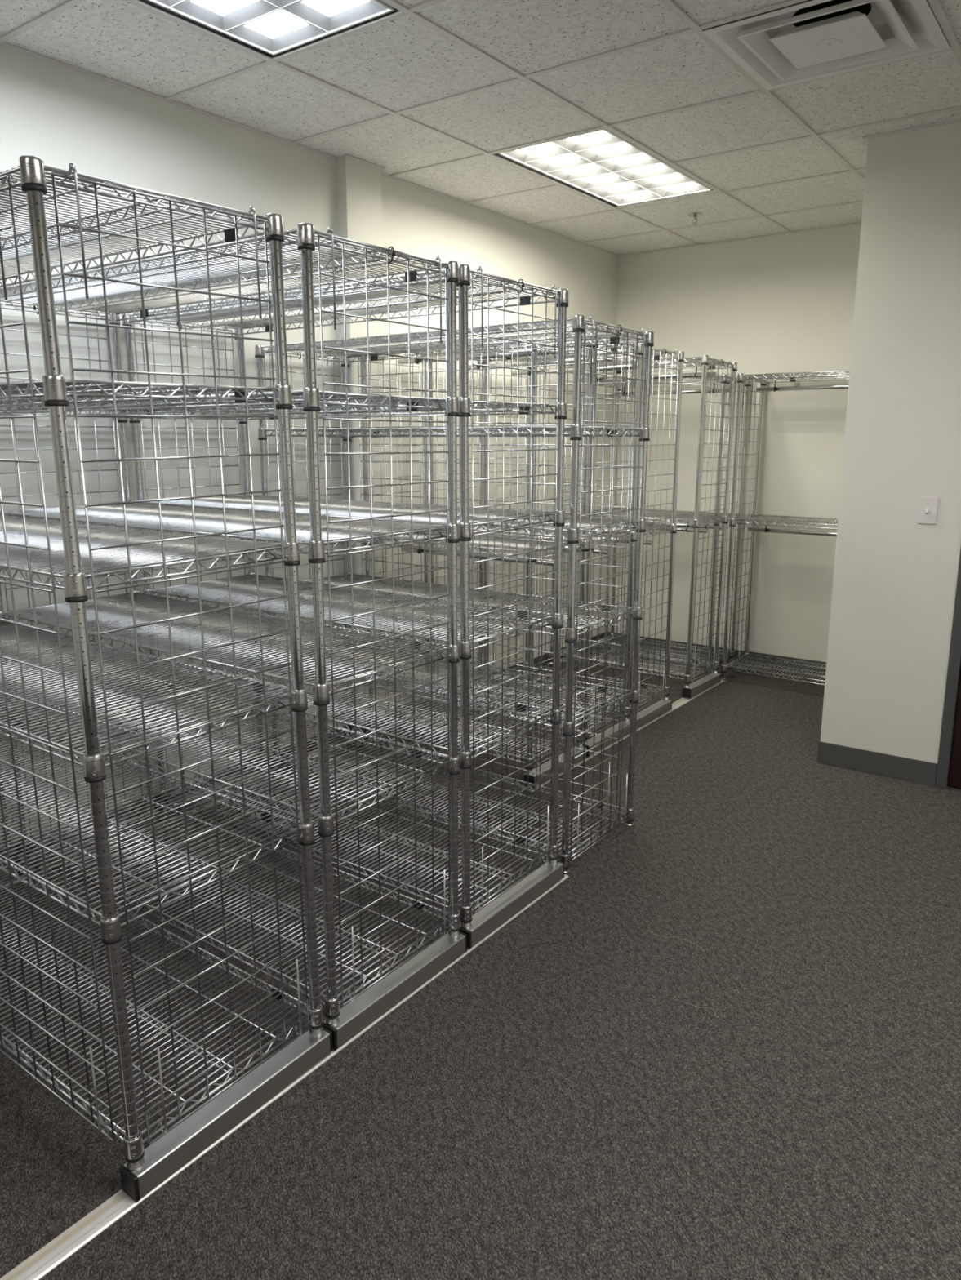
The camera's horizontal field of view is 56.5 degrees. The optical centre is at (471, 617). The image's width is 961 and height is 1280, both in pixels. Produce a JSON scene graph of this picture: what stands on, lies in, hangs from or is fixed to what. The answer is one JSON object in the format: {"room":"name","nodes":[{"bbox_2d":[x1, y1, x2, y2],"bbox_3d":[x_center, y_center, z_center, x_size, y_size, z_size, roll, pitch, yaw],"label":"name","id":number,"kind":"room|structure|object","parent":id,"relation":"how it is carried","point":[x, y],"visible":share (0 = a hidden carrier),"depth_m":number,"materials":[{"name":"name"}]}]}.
{"room":"storage room","nodes":[
{"label":"storage room","id":0,"kind":"room"},
{"bbox_2d":[0,44,617,848],"bbox_3d":[-1.450,-0.639,3.174,0.120,3.019,8.320,8,14,36],"label":"wall","id":1,"kind":"structure","parent":0,"point":[61,116],"depth_m":3.63,"materials":[{"name":"paint"}]},
{"bbox_2d":[0,632,605,859],"bbox_3d":[-1.397,0.796,3.424,0.006,0.105,8.080,8,14,36],"label":"baseboard","id":2,"kind":"structure","parent":1,"relation":"attached to","point":[602,635],"depth_m":4.25,"materials":[{"name":"grey rubber"}]},
{"bbox_2d":[0,42,960,256],"bbox_3d":[0.518,-1.542,1.506,4.782,0.006,8.080,8,14,36],"label":"trim","id":3,"kind":"structure","parent":1,"relation":"attached to","point":[5,44],"depth_m":3.67,"materials":[{"name":"white paint"}]},
{"bbox_2d":[334,155,391,745],"bbox_3d":[-0.507,-0.861,4.271,0.064,3.019,0.230,8,14,36],"label":"wall pillar","id":4,"kind":"structure","parent":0,"point":[357,184],"depth_m":4.13,"materials":[{"name":"paint"}]},
{"bbox_2d":[360,714,392,746],"bbox_3d":[-0.477,0.572,4.537,0.006,0.105,0.240,8,14,36],"label":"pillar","id":5,"kind":"structure","parent":4,"relation":"attached to","point":[362,729],"depth_m":4.47,"materials":[{"name":"grey paint"}]},
{"bbox_2d":[0,647,960,1279],"bbox_3d":[0.522,1.184,2.053,5.082,0.120,8.380,8,14,36],"label":"floor","id":6,"kind":"structure","parent":0,"point":[546,1106],"depth_m":2.20,"materials":[{"name":"carpet"}]},
{"bbox_2d":[0,777,274,888],"bbox_3d":[-1.755,0.952,2.896,0.053,0.008,2.872,8,14,36],"label":"floor track","id":7,"kind":"object","parent":6,"relation":"on","point":[194,811],"visible":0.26,"depth_m":3.32,"materials":[{"name":"metal"}]},
{"bbox_2d":[0,874,568,1279],"bbox_3d":[-0.535,1.129,2.010,0.053,0.008,2.872,8,14,36],"label":"floor track","id":8,"kind":"object","parent":6,"relation":"on","point":[82,1232],"visible":0.27,"depth_m":1.77,"materials":[{"name":"metal"}]},
{"bbox_2d":[0,155,333,1201],"bbox_3d":[-1.145,0.083,2.262,1.573,1.958,0.601,8,15,36],"label":"shelving unit","id":9,"kind":"object","parent":8,"relation":"on","point":[68,549],"visible":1,"depth_m":1.88,"materials":[{"name":"silver metal"}]},
{"bbox_2d":[126,1157,144,1171],"bbox_3d":[-0.681,1.101,1.811,0.035,0.015,0.035,8,15,36],"label":"socket","id":10,"kind":"object","parent":9,"relation":"attached to","point":[137,1164],"depth_m":1.80,"materials":[{"name":"silver metal"}]},
{"bbox_2d":[309,1026,323,1035],"bbox_3d":[-0.382,1.014,2.205,0.035,0.015,0.035,8,15,36],"label":"socket","id":11,"kind":"object","parent":9,"relation":"attached to","point":[313,1031],"depth_m":2.19,"materials":[{"name":"silver metal"}]},
{"bbox_2d":[0,222,466,1049],"bbox_3d":[-0.807,-0.008,2.709,1.573,1.945,0.554,8,14,36],"label":"shelving unit","id":12,"kind":"object","parent":8,"relation":"on","point":[315,529],"visible":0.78,"depth_m":2.44,"materials":[{"name":"silver metal"}]},
{"bbox_2d":[325,1017,339,1025],"bbox_3d":[-0.349,1.009,2.249,0.035,0.015,0.035,8,14,36],"label":"socket","id":13,"kind":"object","parent":12,"relation":"attached to","point":[329,1020],"depth_m":2.24,"materials":[{"name":"silver metal"}]},
{"bbox_2d":[448,930,459,937],"bbox_3d":[-0.050,0.930,2.645,0.035,0.015,0.035,8,14,36],"label":"socket","id":14,"kind":"object","parent":12,"relation":"attached to","point":[451,933],"depth_m":2.63,"materials":[{"name":"silver metal"}]},
{"bbox_2d":[121,263,568,948],"bbox_3d":[-0.473,-0.097,3.151,1.573,1.946,0.557,8,14,36],"label":"shelving unit","id":15,"kind":"object","parent":8,"relation":"on","point":[479,925],"visible":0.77,"depth_m":2.92,"materials":[{"name":"silver metal"}]},
{"bbox_2d":[460,921,471,928],"bbox_3d":[-0.015,0.921,2.692,0.035,0.015,0.035,8,14,36],"label":"socket","id":16,"kind":"object","parent":15,"relation":"attached to","point":[464,925],"depth_m":2.68,"materials":[{"name":"silver metal"}]},
{"bbox_2d":[547,859,558,865],"bbox_3d":[0.284,0.840,3.087,0.035,0.015,0.035,8,14,36],"label":"socket","id":17,"kind":"object","parent":15,"relation":"attached to","point":[551,862],"depth_m":3.07,"materials":[{"name":"silver metal"}]},
{"bbox_2d":[254,315,653,873],"bbox_3d":[-0.121,-0.141,3.619,1.561,1.919,0.580,8,13,36],"label":"shelving unit","id":18,"kind":"object","parent":6,"relation":"on","point":[418,340],"visible":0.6,"depth_m":3.43,"materials":[{"name":"silver metal"}]},
{"bbox_2d":[363,663,577,748],"bbox_3d":[0.146,0.464,5.314,0.053,0.008,2.220,8,14,36],"label":"floor track","id":19,"kind":"object","parent":6,"relation":"on","point":[392,738],"visible":0.11,"depth_m":4.80,"materials":[{"name":"metal"}]},
{"bbox_2d":[521,680,722,791],"bbox_3d":[0.913,0.571,4.779,0.053,0.008,2.255,8,14,36],"label":"floor track","id":20,"kind":"object","parent":6,"relation":"on","point":[682,701],"visible":0.41,"depth_m":4.86,"materials":[{"name":"metal"}]},
{"bbox_2d":[360,324,593,788],"bbox_3d":[0.010,-0.302,4.168,0.995,1.943,0.477,8,14,36],"label":"shelving unit","id":21,"kind":"object","parent":20,"relation":"on","point":[545,768],"visible":0.48,"depth_m":4.04,"materials":[{"name":"silver metal"}]},
{"bbox_2d":[525,771,533,775],"bbox_3d":[0.254,0.677,3.902,0.035,0.015,0.035,8,14,36],"label":"socket","id":22,"kind":"object","parent":21,"relation":"attached to","point":[529,773],"depth_m":3.89,"materials":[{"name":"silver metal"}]},
{"bbox_2d":[576,743,583,747],"bbox_3d":[0.516,0.607,4.249,0.035,0.015,0.035,8,14,36],"label":"socket","id":23,"kind":"object","parent":21,"relation":"attached to","point":[578,745],"depth_m":4.24,"materials":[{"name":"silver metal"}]},
{"bbox_2d":[426,335,643,757],"bbox_3d":[0.299,-0.380,4.552,0.995,1.943,0.477,8,14,36],"label":"shelving unit","id":24,"kind":"object","parent":20,"relation":"on","point":[608,732],"visible":0.54,"depth_m":4.40,"materials":[{"name":"silver metal"}]},
{"bbox_2d":[483,346,684,728],"bbox_3d":[0.585,-0.456,4.930,0.995,1.943,0.477,8,14,36],"label":"shelving unit","id":25,"kind":"object","parent":20,"relation":"on","point":[658,708],"visible":0.47,"depth_m":4.83,"materials":[{"name":"silver metal"}]},
{"bbox_2d":[545,355,737,697],"bbox_3d":[1.030,-0.574,5.520,0.995,1.959,0.546,8,13,36],"label":"shelving unit","id":26,"kind":"object","parent":20,"relation":"on","point":[689,691],"visible":0.59,"depth_m":5.29,"materials":[{"name":"silver metal"}]},
{"bbox_2d":[589,373,751,675],"bbox_3d":[1.268,-0.619,5.933,0.938,1.886,0.442,8,14,36],"label":"shelving unit","id":27,"kind":"object","parent":6,"relation":"on","point":[684,380],"visible":0.44,"depth_m":5.77,"materials":[{"name":"silver metal"}]},
{"bbox_2d":[720,369,849,684],"bbox_3d":[2.177,-0.488,5.273,1.205,1.886,0.442,8,14,36],"label":"shelving unit","id":28,"kind":"object","parent":6,"relation":"on","point":[741,377],"visible":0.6,"depth_m":5.51,"materials":[{"name":"silver metal"}]},
{"bbox_2d":[0,0,960,254],"bbox_3d":[0.518,-1.555,1.503,4.782,0.018,8.080,8,14,36],"label":"ceiling","id":29,"kind":"structure","parent":0,"point":[402,63],"depth_m":3.26,"materials":[{"name":"tile"}]},
{"bbox_2d":[140,0,398,57],"bbox_3d":[-0.783,-1.766,2.268,0.570,0.137,1.215,8,14,36],"label":"ceiling light","id":30,"kind":"object","parent":29,"relation":"attached to","point":[270,28],"visible":0.94,"depth_m":2.66,"materials":[{"name":"white plastic"}]},
{"bbox_2d":[0,0,960,244],"bbox_3d":[0.514,-1.544,1.509,4.768,0.006,8.080,8,14,36],"label":"grid","id":31,"kind":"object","parent":29,"relation":"attached to","point":[935,5],"depth_m":3.18,"materials":[{"name":"white paint"}]},
{"bbox_2d":[493,128,712,206],"bbox_3d":[0.661,-2.151,4.176,0.572,0.137,1.161,8,14,36],"label":"ceiling light","id":32,"kind":"object","parent":29,"relation":"attached to","point":[602,165],"visible":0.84,"depth_m":4.16,"materials":[{"name":"translucent white plastic"},{"name":"paint"}]},
{"bbox_2d":[687,212,702,224],"bbox_3d":[1.243,-2.225,4.965,0.080,0.074,0.080,8,14,36],"label":"sprinkler","id":33,"kind":"object","parent":29,"relation":"attached to","point":[694,215],"visible":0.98,"depth_m":4.95,"materials":[{"name":"silver metal"}]},
{"bbox_2d":[713,13,759,27],"bbox_3d":[0.518,-1.844,1.445,4.982,0.020,8.280,8,14,36],"label":"trim","id":34,"kind":"structure","parent":29,"relation":"attached to","point":[758,14],"depth_m":3.31,"materials":[{"name":"paint"}]},
{"bbox_2d":[702,0,950,90],"bbox_3d":[1.110,-1.906,2.750,0.584,0.264,0.584,8,14,36],"label":"ceiling vent","id":35,"kind":"object","parent":29,"relation":"in","point":[808,40],"visible":0.98,"depth_m":2.79,"materials":[{"name":"white metal"}]},
{"bbox_2d":[608,224,861,662],"bbox_3d":[2.959,-1.006,4.974,4.782,3.019,0.120,8,14,36],"label":"wall","id":36,"kind":"structure","parent":0,"point":[784,303],"depth_m":5.73,"materials":[{"name":"paint"}]},
{"bbox_2d":[607,631,826,678],"bbox_3d":[1.942,0.290,5.925,2.326,0.105,0.006,8,14,36],"label":"baseboard","id":37,"kind":"structure","parent":36,"relation":"attached to","point":[641,637],"depth_m":5.96,"materials":[{"name":"grey rubber"}]},
{"bbox_2d":[820,121,960,784],"bbox_3d":[2.811,-0.642,3.159,2.817,3.019,0.130,8,14,36],"label":"wall","id":38,"kind":"structure","parent":0,"point":[895,577],"depth_m":3.81,"materials":[{"name":"paint"}]},
{"bbox_2d":[817,740,937,786],"bbox_3d":[1.877,0.652,4.122,0.504,0.105,0.136,8,14,36],"label":"baseboard","id":39,"kind":"structure","parent":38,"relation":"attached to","point":[911,770],"depth_m":4.06,"materials":[{"name":"grey rubber"}]},
{"bbox_2d":[915,496,938,524],"bbox_3d":[1.924,-0.451,3.772,0.075,0.115,0.021,8,14,36],"label":"light switch","id":40,"kind":"object","parent":38,"relation":"attached to","point":[927,507],"visible":1,"depth_m":3.77,"materials":[{"name":"white plastic"}]},
{"bbox_2d":[934,547,960,789],"bbox_3d":[2.472,-0.257,3.465,1.004,2.145,0.174,8,14,36],"label":"door","id":41,"kind":"structure","parent":38,"relation":"in","point":[948,763],"depth_m":3.85,"materials":[{"name":"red wood"}]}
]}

